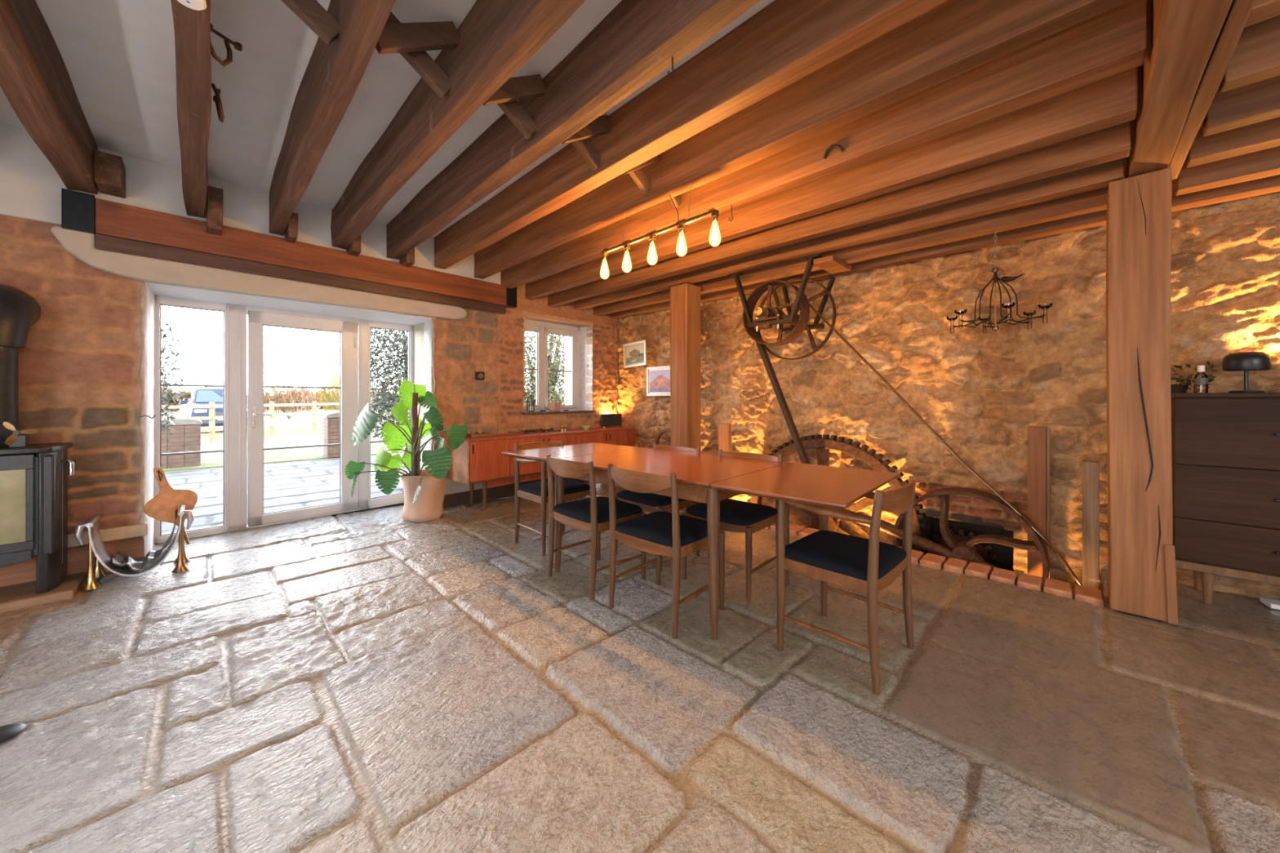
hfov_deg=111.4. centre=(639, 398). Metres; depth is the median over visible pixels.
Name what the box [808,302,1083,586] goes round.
belt
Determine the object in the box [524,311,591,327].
trim
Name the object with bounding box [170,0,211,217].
joist
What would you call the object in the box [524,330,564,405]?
shrub
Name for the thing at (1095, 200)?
joist
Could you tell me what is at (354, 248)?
block
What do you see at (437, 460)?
monstera plant
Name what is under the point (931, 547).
shaft
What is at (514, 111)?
strut
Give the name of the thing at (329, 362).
bare tree
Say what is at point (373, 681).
floor
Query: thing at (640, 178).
strut
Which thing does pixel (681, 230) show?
socket
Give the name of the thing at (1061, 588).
brick
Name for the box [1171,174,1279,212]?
joist
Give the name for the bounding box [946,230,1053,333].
chandelier
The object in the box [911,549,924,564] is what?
brick
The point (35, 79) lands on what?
joist
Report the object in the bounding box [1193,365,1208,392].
glass bottle
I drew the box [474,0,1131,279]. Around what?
joist
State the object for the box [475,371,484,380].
thermostat
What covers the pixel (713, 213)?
pendant light
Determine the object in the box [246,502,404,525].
trim
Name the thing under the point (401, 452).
floor
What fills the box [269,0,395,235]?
joist
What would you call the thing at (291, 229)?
block
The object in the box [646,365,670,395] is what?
framed picture
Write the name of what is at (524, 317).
trim
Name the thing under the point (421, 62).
strut
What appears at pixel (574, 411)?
window sill
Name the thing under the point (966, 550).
flywheel
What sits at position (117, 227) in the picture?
lintel beam
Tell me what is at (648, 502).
dining chair
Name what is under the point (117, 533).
trim
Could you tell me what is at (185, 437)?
gate pier
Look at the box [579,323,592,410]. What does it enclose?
trim
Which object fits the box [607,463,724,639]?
dining chair
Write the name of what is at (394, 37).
strut
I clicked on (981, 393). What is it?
wall
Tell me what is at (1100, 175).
joist
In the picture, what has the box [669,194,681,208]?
strut
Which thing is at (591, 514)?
dining chair
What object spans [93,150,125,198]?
block
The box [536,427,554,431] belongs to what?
pods
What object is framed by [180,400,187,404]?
mirror
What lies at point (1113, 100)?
joist
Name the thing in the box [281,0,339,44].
strut
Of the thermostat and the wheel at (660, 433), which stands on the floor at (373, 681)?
the wheel at (660, 433)
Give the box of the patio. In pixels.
[161,453,408,534]
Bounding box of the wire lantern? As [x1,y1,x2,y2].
[526,395,534,411]
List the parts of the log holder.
rail, rail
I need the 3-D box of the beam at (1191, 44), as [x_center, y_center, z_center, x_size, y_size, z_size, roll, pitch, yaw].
[1.216,-1.398,0.806,4.660,0.403,0.199,0,0,-45]
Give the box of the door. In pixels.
[154,294,413,544]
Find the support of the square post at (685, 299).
on the floor at (373, 681)
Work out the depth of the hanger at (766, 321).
3.91 m
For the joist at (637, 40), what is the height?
0.317 m
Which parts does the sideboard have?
panel, leg, leg, door, stretcher rail, door, door, door, door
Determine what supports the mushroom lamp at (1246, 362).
on the base cabinet
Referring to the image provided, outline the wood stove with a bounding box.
[0,440,74,594]
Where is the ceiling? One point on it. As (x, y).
(118, 56)
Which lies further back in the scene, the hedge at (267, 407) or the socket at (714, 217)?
the hedge at (267, 407)
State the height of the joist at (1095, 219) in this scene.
0.488 m
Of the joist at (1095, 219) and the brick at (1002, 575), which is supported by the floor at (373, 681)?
the brick at (1002, 575)
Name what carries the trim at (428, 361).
attached to the wall at (81, 362)
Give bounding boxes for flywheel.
[892,487,1049,582]
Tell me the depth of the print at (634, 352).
6.10 m
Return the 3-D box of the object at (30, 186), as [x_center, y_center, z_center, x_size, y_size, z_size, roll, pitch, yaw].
[-3.179,-1.390,3.327,0.052,0.580,4.910,0,0,42]
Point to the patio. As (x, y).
(286, 486)
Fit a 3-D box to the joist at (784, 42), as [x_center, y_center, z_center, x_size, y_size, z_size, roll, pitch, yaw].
[-0.360,-1.496,2.800,0.119,0.308,4.830,0,0,-45]
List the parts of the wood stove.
door glass, stove door, plate, panel, door handle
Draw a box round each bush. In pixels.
[246,377,331,418]
[312,377,377,410]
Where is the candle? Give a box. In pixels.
[549,400,559,411]
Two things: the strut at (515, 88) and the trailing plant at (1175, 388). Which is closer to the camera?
the strut at (515, 88)
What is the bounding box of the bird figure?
[1000,273,1025,282]
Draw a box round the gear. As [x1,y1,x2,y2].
[928,527,999,568]
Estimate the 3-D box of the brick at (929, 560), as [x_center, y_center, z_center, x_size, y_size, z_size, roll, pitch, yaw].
[2.074,1.161,3.089,0.200,0.067,0.124,0,0,-45]
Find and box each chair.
[514,440,590,556]
[546,453,645,599]
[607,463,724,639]
[615,443,700,571]
[681,448,782,602]
[776,475,916,694]
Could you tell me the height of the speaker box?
0.190 m
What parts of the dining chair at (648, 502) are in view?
leg, seat rail, seat, leg, crest rail, rail, leg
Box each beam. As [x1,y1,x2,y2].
[61,187,516,314]
[1124,0,1255,179]
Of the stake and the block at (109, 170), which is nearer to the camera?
the block at (109, 170)
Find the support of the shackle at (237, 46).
hanging from the joist at (192, 28)
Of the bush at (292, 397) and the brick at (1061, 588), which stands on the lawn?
the bush at (292, 397)
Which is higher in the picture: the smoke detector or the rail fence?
the smoke detector
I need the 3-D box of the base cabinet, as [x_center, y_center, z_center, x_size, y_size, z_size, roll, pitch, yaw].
[3.700,0.559,2.112,0.351,1.181,1.485,0,0,-45]
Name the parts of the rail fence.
rail, rail, rail, fence post, rail, rail, rail, fence post, rail, rail, rail, fence post, rail, rail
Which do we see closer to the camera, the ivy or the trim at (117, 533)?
the trim at (117, 533)
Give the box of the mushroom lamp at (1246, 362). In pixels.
[1222,351,1271,392]
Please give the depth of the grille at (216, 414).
15.46 m
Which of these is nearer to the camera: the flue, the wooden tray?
the flue
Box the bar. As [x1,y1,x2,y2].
[754,328,810,464]
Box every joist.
[0,0,97,194]
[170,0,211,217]
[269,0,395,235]
[330,0,586,248]
[386,0,759,259]
[434,0,947,269]
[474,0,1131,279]
[500,0,1146,288]
[525,66,1137,299]
[547,120,1130,306]
[573,157,1124,310]
[593,186,1108,315]
[609,209,1106,319]
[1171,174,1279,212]
[1175,146,1279,195]
[1186,116,1279,168]
[1202,75,1279,136]
[1219,15,1279,93]
[1244,0,1279,27]
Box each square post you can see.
[670,283,700,510]
[1106,167,1177,625]
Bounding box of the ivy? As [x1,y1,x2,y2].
[370,328,408,451]
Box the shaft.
[827,507,960,559]
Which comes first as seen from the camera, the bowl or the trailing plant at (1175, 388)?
the trailing plant at (1175, 388)
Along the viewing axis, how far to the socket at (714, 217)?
2.52 m
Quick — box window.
[524,319,579,411]
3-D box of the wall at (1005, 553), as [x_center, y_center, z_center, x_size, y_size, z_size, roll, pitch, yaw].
[2.683,0.100,3.956,0.610,3.700,9.000,0,0,-45]
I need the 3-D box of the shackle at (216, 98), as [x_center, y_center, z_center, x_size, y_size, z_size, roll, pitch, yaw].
[-2.058,-1.426,2.119,0.133,0.157,0.051,0,0,35]
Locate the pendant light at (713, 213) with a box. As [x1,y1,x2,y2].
[600,186,720,279]
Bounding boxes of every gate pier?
[161,417,202,468]
[321,411,339,457]
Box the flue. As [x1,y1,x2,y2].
[0,284,40,440]
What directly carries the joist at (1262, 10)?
attached to the ceiling
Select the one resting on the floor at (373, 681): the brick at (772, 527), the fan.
the brick at (772, 527)
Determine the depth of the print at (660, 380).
5.78 m
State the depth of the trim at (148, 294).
3.18 m
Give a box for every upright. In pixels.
[819,448,829,531]
[1027,426,1050,578]
[1082,460,1099,589]
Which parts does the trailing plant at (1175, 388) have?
pot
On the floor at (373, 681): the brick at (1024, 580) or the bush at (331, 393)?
the brick at (1024, 580)
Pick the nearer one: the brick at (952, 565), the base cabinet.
the base cabinet
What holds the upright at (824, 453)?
on the floor at (373, 681)
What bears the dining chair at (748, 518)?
on the floor at (373, 681)
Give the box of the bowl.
[581,425,590,430]
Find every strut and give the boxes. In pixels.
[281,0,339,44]
[375,21,459,53]
[386,11,450,98]
[483,74,545,106]
[497,100,536,138]
[560,114,610,144]
[570,138,600,170]
[622,153,661,174]
[628,168,650,194]
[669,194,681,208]
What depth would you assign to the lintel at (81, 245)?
3.31 m
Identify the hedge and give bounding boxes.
[161,381,207,411]
[263,385,404,409]
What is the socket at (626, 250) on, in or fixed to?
attached to the pendant light at (713, 213)
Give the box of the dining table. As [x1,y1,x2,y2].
[502,442,900,640]
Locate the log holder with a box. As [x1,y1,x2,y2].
[74,503,194,591]
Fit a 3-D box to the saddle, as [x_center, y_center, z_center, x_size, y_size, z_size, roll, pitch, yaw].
[-3.349,0.771,3.123,0.262,0.574,0.089,0,0,-44]
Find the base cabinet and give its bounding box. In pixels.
[1171,392,1279,604]
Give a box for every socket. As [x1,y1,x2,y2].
[624,248,629,253]
[649,239,654,244]
[679,228,684,234]
[711,215,717,222]
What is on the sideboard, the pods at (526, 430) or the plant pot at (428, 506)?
the pods at (526, 430)
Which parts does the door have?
handle, frame moulding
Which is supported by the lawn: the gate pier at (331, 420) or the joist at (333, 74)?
the gate pier at (331, 420)
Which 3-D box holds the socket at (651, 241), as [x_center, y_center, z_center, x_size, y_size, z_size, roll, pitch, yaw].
[0.081,-1.040,2.889,0.031,0.030,0.031,0,0,-45]
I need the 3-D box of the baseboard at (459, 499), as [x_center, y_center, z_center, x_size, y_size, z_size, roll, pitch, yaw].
[-1.237,1.080,5.468,0.023,0.140,2.610,0,0,42]
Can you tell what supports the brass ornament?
on the sideboard
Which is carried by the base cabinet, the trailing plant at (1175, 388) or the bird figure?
the trailing plant at (1175, 388)
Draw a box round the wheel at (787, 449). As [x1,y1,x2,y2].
[746,434,929,553]
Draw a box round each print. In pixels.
[626,343,644,363]
[649,369,670,392]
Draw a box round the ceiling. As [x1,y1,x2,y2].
[0,0,774,237]
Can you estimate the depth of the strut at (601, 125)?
2.45 m
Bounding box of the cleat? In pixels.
[813,255,851,274]
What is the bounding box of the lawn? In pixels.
[161,403,564,471]
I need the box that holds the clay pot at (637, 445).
[633,443,639,447]
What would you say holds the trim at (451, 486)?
attached to the wall at (81, 362)
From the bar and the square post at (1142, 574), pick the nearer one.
the square post at (1142, 574)
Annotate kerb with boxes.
[200,435,384,451]
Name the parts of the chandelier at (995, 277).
cage arm, cage arm, cage arm, crown, rod, cage arm, cage arm, cage arm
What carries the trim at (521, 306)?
attached to the wall at (81, 362)
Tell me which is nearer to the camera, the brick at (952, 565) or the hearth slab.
the hearth slab
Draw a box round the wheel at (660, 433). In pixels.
[653,428,671,444]
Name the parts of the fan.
blade, blade, blade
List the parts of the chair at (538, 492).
leg, armrest, rail, crest rail, leg, seat, leg, seat rail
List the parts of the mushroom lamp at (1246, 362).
stem, lamp shade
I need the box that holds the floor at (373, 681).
[0,481,1279,852]
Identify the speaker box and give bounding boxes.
[600,413,622,427]
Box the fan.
[2,422,39,448]
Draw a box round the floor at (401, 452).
[164,452,404,473]
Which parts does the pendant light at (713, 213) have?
bulb, bulb, bulb, bulb, bulb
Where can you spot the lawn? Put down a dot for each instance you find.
(300, 431)
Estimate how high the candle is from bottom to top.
0.145 m
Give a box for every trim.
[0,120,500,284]
[0,536,144,586]
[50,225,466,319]
[67,522,147,547]
[137,280,154,556]
[145,281,435,324]
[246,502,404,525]
[422,318,435,469]
[444,476,554,494]
[513,302,617,326]
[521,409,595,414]
[523,316,524,408]
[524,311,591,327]
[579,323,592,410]
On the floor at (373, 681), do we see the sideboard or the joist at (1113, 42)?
the sideboard
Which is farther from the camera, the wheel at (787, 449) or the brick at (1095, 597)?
the wheel at (787, 449)
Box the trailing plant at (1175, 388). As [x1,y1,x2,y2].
[1170,360,1217,393]
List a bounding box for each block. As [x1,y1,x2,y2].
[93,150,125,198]
[206,185,222,235]
[284,212,297,243]
[346,235,361,256]
[399,247,414,266]
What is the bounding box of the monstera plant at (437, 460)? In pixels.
[344,378,467,506]
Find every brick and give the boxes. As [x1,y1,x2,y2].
[769,523,791,531]
[789,524,805,536]
[798,527,819,537]
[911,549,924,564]
[920,553,946,569]
[943,557,967,573]
[964,562,991,578]
[990,567,1017,585]
[1017,573,1042,591]
[1043,577,1071,599]
[1075,584,1104,607]
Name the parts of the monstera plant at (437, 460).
stem, stem, stem, stem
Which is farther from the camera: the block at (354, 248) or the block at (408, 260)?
the block at (408, 260)
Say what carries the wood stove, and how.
on the hearth slab
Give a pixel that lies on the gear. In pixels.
(982, 550)
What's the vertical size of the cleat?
0.044 m
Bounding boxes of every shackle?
[210,23,242,66]
[211,83,224,122]
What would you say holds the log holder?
on the floor at (373, 681)
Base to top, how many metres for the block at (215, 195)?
0.302 m
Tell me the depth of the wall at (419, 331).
4.80 m
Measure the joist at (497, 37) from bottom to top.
0.328 m
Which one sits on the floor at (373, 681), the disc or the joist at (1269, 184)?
the disc
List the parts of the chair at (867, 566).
leg, leg, rail, armrest, seat, armrest, leg, seat rail, crest rail, leg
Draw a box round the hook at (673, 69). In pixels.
[667,56,675,78]
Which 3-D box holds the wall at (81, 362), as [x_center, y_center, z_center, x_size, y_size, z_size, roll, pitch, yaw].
[-2.571,-0.275,3.985,0.058,2.850,6.700,0,0,42]
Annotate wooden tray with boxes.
[466,431,493,437]
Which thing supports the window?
in the wall at (419, 331)
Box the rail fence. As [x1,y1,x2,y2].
[161,400,393,442]
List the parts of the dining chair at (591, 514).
leg, crest rail, seat rail, leg, seat, leg, rail, leg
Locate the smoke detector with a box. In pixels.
[177,0,206,10]
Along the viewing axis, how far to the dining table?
2.29 m
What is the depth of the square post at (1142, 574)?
2.31 m
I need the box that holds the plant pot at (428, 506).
[400,469,445,522]
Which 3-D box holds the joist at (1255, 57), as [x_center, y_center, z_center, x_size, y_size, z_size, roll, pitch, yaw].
[3.327,-1.428,0.640,0.107,0.443,3.000,0,0,-45]
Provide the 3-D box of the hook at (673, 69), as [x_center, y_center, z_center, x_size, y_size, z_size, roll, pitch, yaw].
[0.123,-1.301,1.715,0.030,0.073,0.019,0,0,-45]
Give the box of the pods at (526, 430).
[520,429,537,433]
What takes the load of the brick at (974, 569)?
on the floor at (373, 681)
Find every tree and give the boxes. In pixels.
[161,316,185,439]
[313,331,339,410]
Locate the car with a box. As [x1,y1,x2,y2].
[180,387,247,426]
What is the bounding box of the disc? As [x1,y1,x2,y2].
[0,723,26,743]
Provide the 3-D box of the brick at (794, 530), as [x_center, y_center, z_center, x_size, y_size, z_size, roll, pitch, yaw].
[1.349,1.161,3.812,0.200,0.067,0.122,0,0,-44]
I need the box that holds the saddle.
[143,466,197,544]
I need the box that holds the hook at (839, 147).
[822,144,844,158]
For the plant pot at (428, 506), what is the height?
0.438 m
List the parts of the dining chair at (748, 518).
leg, seat rail, leg, seat, leg, crest rail, rail, leg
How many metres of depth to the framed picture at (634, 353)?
6.11 m
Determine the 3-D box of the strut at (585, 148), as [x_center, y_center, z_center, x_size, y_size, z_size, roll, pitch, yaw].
[-0.368,-1.498,2.489,0.376,0.275,0.040,0,0,-45]
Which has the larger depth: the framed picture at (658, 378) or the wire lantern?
the framed picture at (658, 378)
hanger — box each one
[728,253,822,331]
[782,276,835,332]
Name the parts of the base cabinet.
leg, leg, drawer, drawer, drawer, frame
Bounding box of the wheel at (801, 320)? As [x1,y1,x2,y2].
[742,276,835,359]
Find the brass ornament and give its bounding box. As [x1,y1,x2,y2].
[560,424,567,431]
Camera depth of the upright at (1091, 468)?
2.82 m
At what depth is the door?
3.88 m
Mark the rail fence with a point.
(211, 406)
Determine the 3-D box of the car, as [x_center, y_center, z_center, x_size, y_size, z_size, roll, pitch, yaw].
[-16.354,0.400,16.993,4.240,1.660,2.180,0,0,41]
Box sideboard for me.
[448,426,635,510]
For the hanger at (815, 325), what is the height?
0.474 m
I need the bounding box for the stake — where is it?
[718,423,731,498]
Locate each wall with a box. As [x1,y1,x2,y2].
[0,214,618,533]
[413,320,619,470]
[617,172,1279,600]
[918,508,1024,577]
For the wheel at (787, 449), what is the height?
1.673 m
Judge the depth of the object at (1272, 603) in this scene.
2.41 m
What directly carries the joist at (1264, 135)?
attached to the ceiling
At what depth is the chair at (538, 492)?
3.40 m
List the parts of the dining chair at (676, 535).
leg, crest rail, seat rail, leg, seat, leg, rail, leg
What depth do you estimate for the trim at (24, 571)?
2.77 m
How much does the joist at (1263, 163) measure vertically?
0.488 m
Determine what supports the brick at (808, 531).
on the floor at (373, 681)
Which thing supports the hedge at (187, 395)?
on the lawn
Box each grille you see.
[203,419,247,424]
[214,412,222,416]
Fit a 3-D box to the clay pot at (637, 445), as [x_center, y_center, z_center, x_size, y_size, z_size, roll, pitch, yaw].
[-0.042,0.645,5.812,0.084,0.100,0.084,0,0,-45]
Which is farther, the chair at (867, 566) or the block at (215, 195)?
the block at (215, 195)
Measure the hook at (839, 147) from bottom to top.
0.056 m
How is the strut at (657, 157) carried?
attached to the joist at (953, 38)
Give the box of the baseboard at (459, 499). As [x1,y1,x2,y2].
[443,476,588,508]
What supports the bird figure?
attached to the chandelier at (995, 277)
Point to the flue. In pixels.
(19, 311)
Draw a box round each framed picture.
[622,339,646,368]
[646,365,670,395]
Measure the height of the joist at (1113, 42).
0.383 m
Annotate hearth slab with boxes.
[0,572,86,613]
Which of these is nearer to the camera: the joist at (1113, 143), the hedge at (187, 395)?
the joist at (1113, 143)
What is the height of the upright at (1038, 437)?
1.730 m
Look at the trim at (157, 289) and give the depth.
3.81 m
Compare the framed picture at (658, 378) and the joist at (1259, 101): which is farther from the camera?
the framed picture at (658, 378)
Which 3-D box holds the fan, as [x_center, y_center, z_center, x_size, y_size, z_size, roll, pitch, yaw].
[-3.501,0.202,2.474,0.122,0.146,0.060,0,0,-45]
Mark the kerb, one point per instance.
(276, 443)

